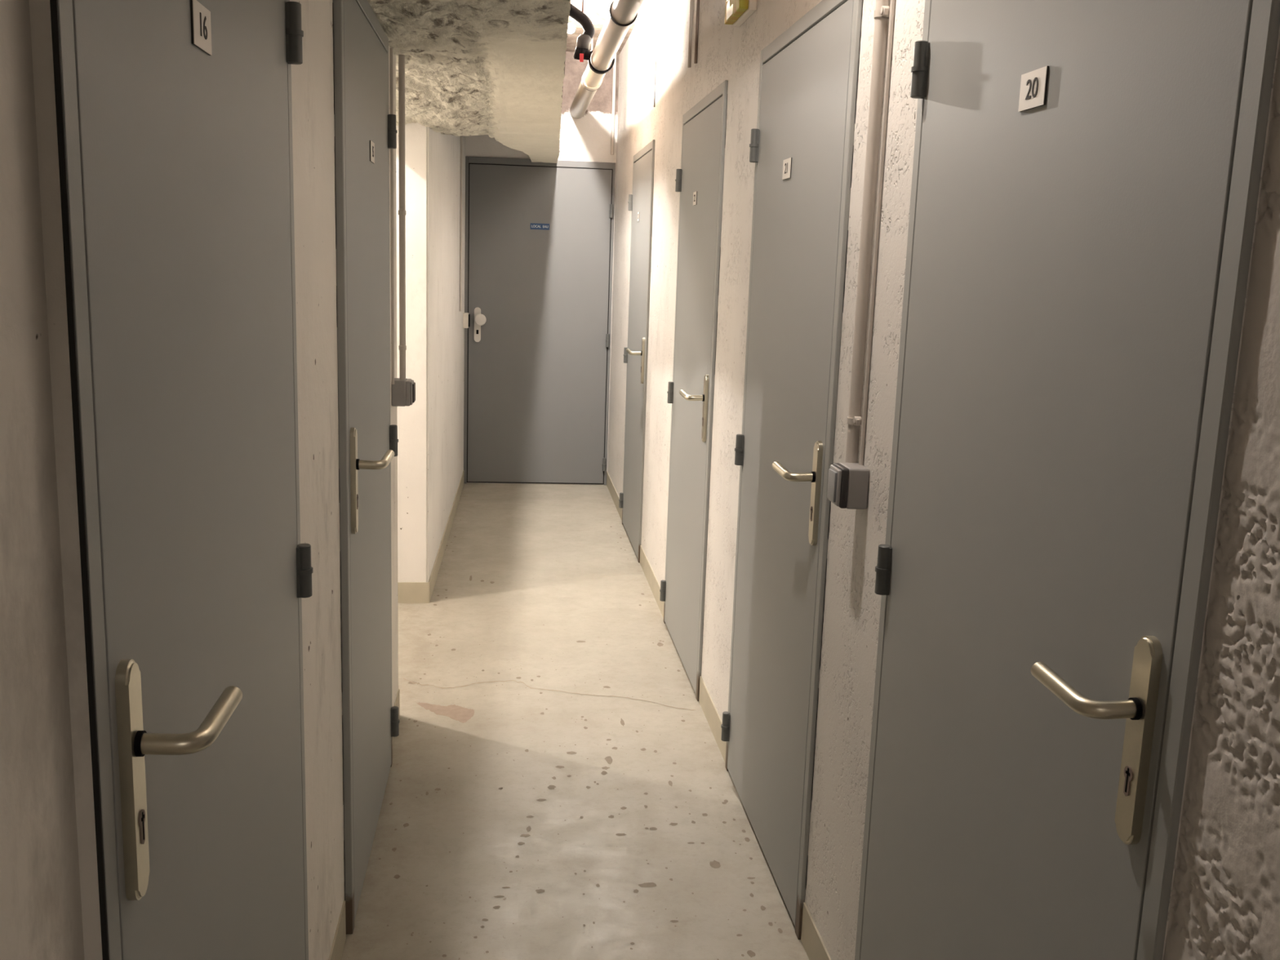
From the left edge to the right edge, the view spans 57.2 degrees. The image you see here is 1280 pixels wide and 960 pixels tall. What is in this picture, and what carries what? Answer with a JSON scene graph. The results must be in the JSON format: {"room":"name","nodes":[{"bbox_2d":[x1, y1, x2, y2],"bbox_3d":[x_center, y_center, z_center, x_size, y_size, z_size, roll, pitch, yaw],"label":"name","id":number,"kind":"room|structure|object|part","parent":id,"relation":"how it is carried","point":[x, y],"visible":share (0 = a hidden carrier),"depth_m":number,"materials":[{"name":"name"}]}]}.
{"room":"basement storage corridor","nodes":[
{"label":"basement storage corridor","id":0,"kind":"room"},
{"bbox_2d":[0,0,398,959],"bbox_3d":[-1.365,-0.017,0.357,1.967,2.700,6.200,1,11,-6],"label":"wall","id":1,"kind":"structure","parent":0,"point":[312,80],"depth_m":0.92,"materials":[{"name":"paint"}]},
{"bbox_2d":[49,0,313,959],"bbox_3d":[-0.457,0.173,1.423,0.084,2.000,0.942,1,11,-6],"label":"door","id":2,"kind":"structure","parent":1,"relation":"in","point":[174,117],"depth_m":1.21,"materials":[{"name":"grey metal"}]},
{"bbox_3d":[-0.444,0.264,1.027,0.011,0.222,0.033,1,11,-6],"label":"handle plate","id":3,"kind":"part","parent":2,"relation":"part of","materials":[{"name":"silver metal"}]},
{"bbox_3d":[-0.394,0.220,1.066,0.050,0.026,0.127,6,11,19],"label":"lever handle","id":4,"kind":"part","parent":2,"relation":"part of","materials":[{"name":"silver metal"}]},
{"bbox_3d":[-0.462,-0.476,1.236,0.002,0.045,0.072,1,11,-6],"label":"number plate","id":5,"kind":"part","parent":2,"relation":"part of","materials":[{"name":"white plastic"}]},
{"bbox_3d":[-0.461,-0.476,1.236,0.001,0.045,0.072,1,11,-6],"label":"plate","id":6,"kind":"part","parent":2,"relation":"part of","materials":[{"name":"white plastic"}]},
{"bbox_2d":[328,688,399,959],"bbox_3d":[-0.674,0.863,2.904,0.004,0.090,1.700,1,11,-6],"label":"baseboard","id":7,"kind":"structure","parent":1,"relation":"attached to","point":[340,938],"depth_m":2.43,"materials":[{"name":"beige paint"}]},
{"bbox_2d":[332,0,399,934],"bbox_3d":[-0.603,-0.079,2.780,0.095,1.990,0.882,1,11,-6],"label":"door","id":8,"kind":"structure","parent":1,"relation":"in","point":[366,131],"depth_m":2.60,"materials":[{"name":"grey metal"}]},
{"bbox_3d":[-0.588,0.002,2.414,0.011,0.222,0.033,1,11,-6],"label":"handle plate","id":9,"kind":"part","parent":8,"relation":"part of","materials":[{"name":"silver metal"}]},
{"bbox_3d":[-0.612,-0.750,2.685,0.001,0.045,0.072,1,11,-6],"label":"plate","id":10,"kind":"part","parent":8,"relation":"part of","materials":[{"name":"white plastic"}]},
{"bbox_3d":[-0.538,-0.041,2.452,0.050,0.026,0.127,6,11,19],"label":"lever handle","id":11,"kind":"part","parent":8,"relation":"part of","materials":[{"name":"silver metal"}]},
{"bbox_2d":[390,48,394,384],"bbox_3d":[-0.679,-0.712,3.220,0.008,0.900,0.008,1,11,-6],"label":"conduit","id":12,"kind":"object","parent":1,"relation":"attached to","point":[391,49],"visible":1,"depth_m":3.22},
{"bbox_2d":[398,54,406,380],"bbox_3d":[-0.672,-0.729,3.312,0.022,0.900,0.037,1,11,-6],"label":"conduit","id":13,"kind":"object","parent":1,"relation":"attached to","point":[402,212],"visible":1,"depth_m":3.31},
{"bbox_2d":[391,377,415,406],"bbox_3d":[-0.688,-0.256,3.419,0.064,0.075,0.078,1,11,-6],"label":"light switch","id":14,"kind":"object","parent":1,"relation":"attached to","point":[403,392],"visible":0.94,"depth_m":3.38,"materials":[{"name":"grey plastic"}]},
{"bbox_2d":[395,122,465,582],"bbox_3d":[-1.964,-1.081,5.991,2.022,2.700,2.830,1,11,-6],"label":"wall","id":15,"kind":"structure","parent":0,"point":[430,430],"depth_m":4.92,"materials":[{"name":"white paint"}]},
{"bbox_2d":[397,470,464,603],"bbox_3d":[-1.998,0.215,6.159,2.026,0.090,2.694,1,11,-6],"label":"baseboard","id":16,"kind":"structure","parent":15,"relation":"attached to","point":[408,592],"depth_m":4.97,"materials":[{"name":"beige paint"}]},
{"bbox_2d":[459,135,462,311],"bbox_3d":[-1.032,-1.474,6.773,0.012,0.990,0.012,1,11,-6],"label":"conduit","id":17,"kind":"object","parent":15,"relation":"attached to","point":[461,136],"visible":0.9,"depth_m":6.78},
{"bbox_2d":[462,312,470,328],"bbox_3d":[-1.077,-0.991,7.289,0.040,0.090,0.100,1,11,-6],"label":"junction box","id":18,"kind":"object","parent":15,"relation":"attached to","point":[466,317],"visible":1,"depth_m":7.24,"materials":[{"name":"white plastic"}]},
{"bbox_3d":[-1.062,-0.992,7.298,0.008,0.076,0.075,1,11,-6],"label":"box lid","id":19,"kind":"part","parent":18,"relation":"part of","materials":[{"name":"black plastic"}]},
{"bbox_2d":[367,0,570,163],"bbox_3d":[-0.402,-1.319,2.245,0.895,0.764,10.160,1,11,-6],"label":"ceiling","id":20,"kind":"structure","parent":0,"point":[495,68],"depth_m":3.45,"materials":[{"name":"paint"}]},
{"bbox_2d":[567,23,574,33],"bbox_3d":[-0.343,-2.153,5.595,0.067,0.100,0.100,1,11,-6],"label":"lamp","id":21,"kind":"object","parent":20,"relation":"attached to","point":[571,26],"visible":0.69,"depth_m":5.58,"materials":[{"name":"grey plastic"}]},
{"bbox_2d":[465,51,619,484],"bbox_3d":[-0.643,-1.312,7.482,1.176,2.700,0.120,1,11,-6],"label":"wall","id":22,"kind":"structure","parent":0,"point":[588,138],"depth_m":7.28,"materials":[{"name":"white paint"}]},
{"bbox_2d":[463,155,615,484],"bbox_3d":[-0.653,-0.975,7.441,0.945,2.052,0.082,1,11,-6],"label":"door","id":23,"kind":"structure","parent":22,"relation":"in","point":[540,236],"depth_m":7.46,"materials":[{"name":"grey metal"}]},
{"bbox_3d":[-1.028,-0.982,7.422,0.042,0.218,0.010,1,11,-6],"label":"handle plate","id":24,"kind":"part","parent":23,"relation":"part of","materials":[{"name":"silver metal"}]},
{"bbox_3d":[-1.004,-1.009,7.385,0.073,0.074,0.062,1,11,-6],"label":"knob","id":25,"kind":"part","parent":23,"relation":"part of","materials":[{"name":"silver metal"}]},
{"bbox_2d":[610,53,616,155],"bbox_3d":[-0.163,-2.324,7.268,0.020,0.600,0.020,1,11,-6],"label":"pipe","id":26,"kind":"object","parent":22,"relation":"attached to","point":[615,57],"visible":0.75,"depth_m":7.26,"materials":[{"name":"white plastic"}]},
{"bbox_2d":[341,483,808,959],"bbox_3d":[-1.021,0.964,2.679,3.400,0.051,10.300,1,11,-6],"label":"floor","id":27,"kind":"structure","parent":0,"point":[559,786],"depth_m":3.35,"materials":[{"name":"paint"}]},
{"bbox_2d":[565,0,648,54],"bbox_3d":[-0.973,-1.755,2.120,3.300,0.100,10.400,1,11,-6],"label":"ceiling","id":28,"kind":"structure","parent":0,"point":[601,7],"depth_m":6.22,"materials":[{"name":"paint"}]},
{"bbox_2d":[582,0,583,12],"bbox_3d":[-0.257,-2.166,5.295,0.008,0.200,0.008,1,11,-6],"label":"rod","id":29,"kind":"object","parent":28,"relation":"hanging from","point":[582,0],"visible":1,"depth_m":5.30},
{"bbox_2d":[591,9,594,55],"bbox_3d":[-0.244,-2.243,5.999,0.010,0.303,0.010,1,11,-6],"label":"rod","id":30,"kind":"object","parent":28,"relation":"hanging from","point":[592,42],"visible":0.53,"depth_m":5.98,"materials":[{"name":"white metal"}]},
{"bbox_2d":[569,0,644,118],"bbox_3d":[0.160,-1.345,2.313,0.109,0.104,10.140,1,11,-6],"label":"drain pipe","id":31,"kind":"object","parent":30,"relation":"hanging from","point":[622,14],"visible":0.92,"depth_m":4.88,"materials":[{"name":"beige plastic"}]},
{"bbox_2d":[568,3,614,74],"bbox_3d":[-0.238,-2.011,5.330,0.252,0.305,0.074,1,11,-6],"label":"valve fitting","id":32,"kind":"object","parent":31,"relation":"attached to","point":[582,52],"visible":0.97,"depth_m":5.30,"materials":[{"name":"black plastic"}]},
{"bbox_3d":[-0.264,-1.911,5.312,0.018,0.036,0.008,1,11,-6],"label":"red lever","id":33,"kind":"part","parent":32,"relation":"part of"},
{"bbox_2d":[607,0,1279,959],"bbox_3d":[0.440,-0.367,2.580,0.134,2.700,10.280,1,11,-6],"label":"wall","id":34,"kind":"structure","parent":0,"point":[851,612],"depth_m":2.17,"materials":[{"name":"paint"}]},
{"bbox_2d":[618,139,654,562],"bbox_3d":[-0.055,-0.658,5.983,0.088,2.000,0.872,1,11,-6],"label":"door","id":35,"kind":"structure","parent":34,"relation":"in","point":[640,202],"depth_m":5.89,"materials":[{"name":"grey metal"}]},
{"bbox_3d":[-0.042,-0.617,5.652,0.050,0.026,0.127,-5,12,-32],"label":"lever handle","id":36,"kind":"part","parent":35,"relation":"part of","materials":[{"name":"silver metal"}]},
{"bbox_3d":[0.013,-0.572,5.625,0.011,0.222,0.033,1,11,-6],"label":"handle plate","id":37,"kind":"part","parent":35,"relation":"part of","materials":[{"name":"silver metal"}]},
{"bbox_2d":[653,57,656,106],"bbox_3d":[0.069,-1.825,5.386,0.008,0.220,0.008,1,11,-6],"label":"tube","id":38,"kind":"object","parent":34,"relation":"attached to","point":[655,57],"visible":1,"depth_m":5.38,"materials":[{"name":"grey plastic"}]},
{"bbox_2d":[687,0,693,67],"bbox_3d":[0.192,-1.791,4.290,0.014,0.540,0.014,1,11,-6],"label":"tube","id":39,"kind":"object","parent":34,"relation":"attached to","point":[691,21],"visible":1,"depth_m":4.31,"materials":[{"name":"grey metal"}]},
{"bbox_2d":[659,80,728,701],"bbox_3d":[0.144,-0.320,4.195,0.089,2.000,0.893,1,11,-6],"label":"door","id":40,"kind":"structure","parent":34,"relation":"in","point":[699,180],"depth_m":4.09,"materials":[{"name":"grey metal"}]},
{"bbox_3d":[0.157,-0.278,3.856,0.050,0.026,0.127,-5,12,-32],"label":"lever handle","id":41,"kind":"part","parent":40,"relation":"part of","materials":[{"name":"silver metal"}]},
{"bbox_3d":[0.192,-0.989,4.122,0.001,0.045,0.068,1,11,-6],"label":"plate","id":42,"kind":"part","parent":40,"relation":"part of","materials":[{"name":"white plastic"}]},
{"bbox_3d":[0.213,-0.233,3.830,0.011,0.222,0.033,1,11,-6],"label":"handle plate","id":43,"kind":"part","parent":40,"relation":"part of","materials":[{"name":"silver metal"}]},
{"bbox_2d":[693,0,699,63],"bbox_3d":[0.208,-1.758,4.139,0.011,0.550,0.011,1,11,-6],"label":"tube","id":44,"kind":"object","parent":34,"relation":"attached to","point":[697,1],"visible":1,"depth_m":4.17,"materials":[{"name":"metal"}]},
{"bbox_2d":[606,471,831,959],"bbox_3d":[0.089,0.510,4.950,0.004,0.090,5.658,1,11,-6],"label":"baseboard","id":45,"kind":"structure","parent":34,"relation":"attached to","point":[815,948],"depth_m":3.66,"materials":[{"name":"beige paint"}]},
{"bbox_2d":[724,0,757,26],"bbox_3d":[0.282,-1.371,3.273,0.049,0.160,0.240,1,11,-6],"label":"exit light","id":46,"kind":"object","parent":34,"relation":"attached to","point":[737,12],"visible":1,"depth_m":3.26,"materials":[{"name":"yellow plastic"}]},
{"bbox_3d":[0.271,-1.371,3.273,0.026,0.152,0.226,1,11,-6],"label":"panel","id":47,"kind":"part","parent":46,"relation":"part of","materials":[{"name":"yellow plastic"}]},
{"bbox_2d":[720,0,863,939],"bbox_3d":[0.297,-0.059,2.814,0.089,2.000,0.894,1,11,-6],"label":"door","id":48,"kind":"structure","parent":34,"relation":"in","point":[802,144],"depth_m":2.69,"materials":[{"name":"grey metal"}]},
{"bbox_3d":[0.344,-0.731,2.755,0.001,0.045,0.076,1,11,-6],"label":"plate","id":49,"kind":"part","parent":48,"relation":"part of","materials":[{"name":"white plastic"}]},
{"bbox_3d":[0.346,-0.731,2.756,0.002,0.045,0.076,1,11,-6],"label":"number plate","id":50,"kind":"part","parent":48,"relation":"part of","materials":[{"name":"white plastic"}]},
{"bbox_3d":[0.311,-0.017,2.475,0.050,0.026,0.127,-5,12,-32],"label":"lever handle","id":51,"kind":"part","parent":48,"relation":"part of","materials":[{"name":"silver metal"}]},
{"bbox_3d":[0.366,0.028,2.449,0.011,0.222,0.033,1,11,-6],"label":"handle plate","id":52,"kind":"part","parent":48,"relation":"part of","materials":[{"name":"silver metal"}]},
{"bbox_2d":[826,462,869,509],"bbox_3d":[0.383,0.010,2.170,0.062,0.076,0.072,1,11,-6],"label":"light switch","id":53,"kind":"object","parent":34,"relation":"attached to","point":[847,482],"visible":1,"depth_m":2.14,"materials":[{"name":"grey plastic"}]},
{"bbox_2d":[845,0,889,462],"bbox_3d":[0.412,-0.478,2.111,0.027,0.910,0.039,1,11,-6],"label":"conduit","id":54,"kind":"object","parent":34,"relation":"attached to","point":[881,14],"visible":0.98,"depth_m":2.11,"materials":[{"name":"grey plastic"}]},
{"bbox_2d":[858,0,895,465],"bbox_3d":[0.424,-0.473,2.091,0.008,0.910,0.008,1,11,-6],"label":"conduit","id":55,"kind":"object","parent":34,"relation":"attached to","point":[892,2],"visible":1,"depth_m":2.09,"materials":[{"name":"grey metal"}]},
{"bbox_2d":[854,0,1279,959],"bbox_3d":[0.436,0.177,1.566,0.088,2.000,0.903,1,11,-6],"label":"door","id":56,"kind":"structure","parent":34,"relation":"in","point":[1086,177],"depth_m":1.39,"materials":[{"name":"grey metal"}]},
{"bbox_3d":[0.488,-0.486,1.460,0.001,0.045,0.072,1,11,-6],"label":"plate","id":57,"kind":"part","parent":56,"relation":"part of","materials":[{"name":"white plastic"}]},
{"bbox_3d":[0.490,-0.486,1.460,0.002,0.045,0.072,1,11,-6],"label":"number plate","id":58,"kind":"part","parent":56,"relation":"part of","materials":[{"name":"white plastic"}]},
{"bbox_3d":[0.450,0.221,1.219,0.050,0.026,0.127,-5,12,-32],"label":"lever handle","id":59,"kind":"part","parent":56,"relation":"part of","materials":[{"name":"silver metal"}]},
{"bbox_3d":[0.506,0.266,1.193,0.011,0.222,0.033,1,11,-6],"label":"handle plate","id":60,"kind":"part","parent":56,"relation":"part of","materials":[{"name":"silver metal"}]}
]}

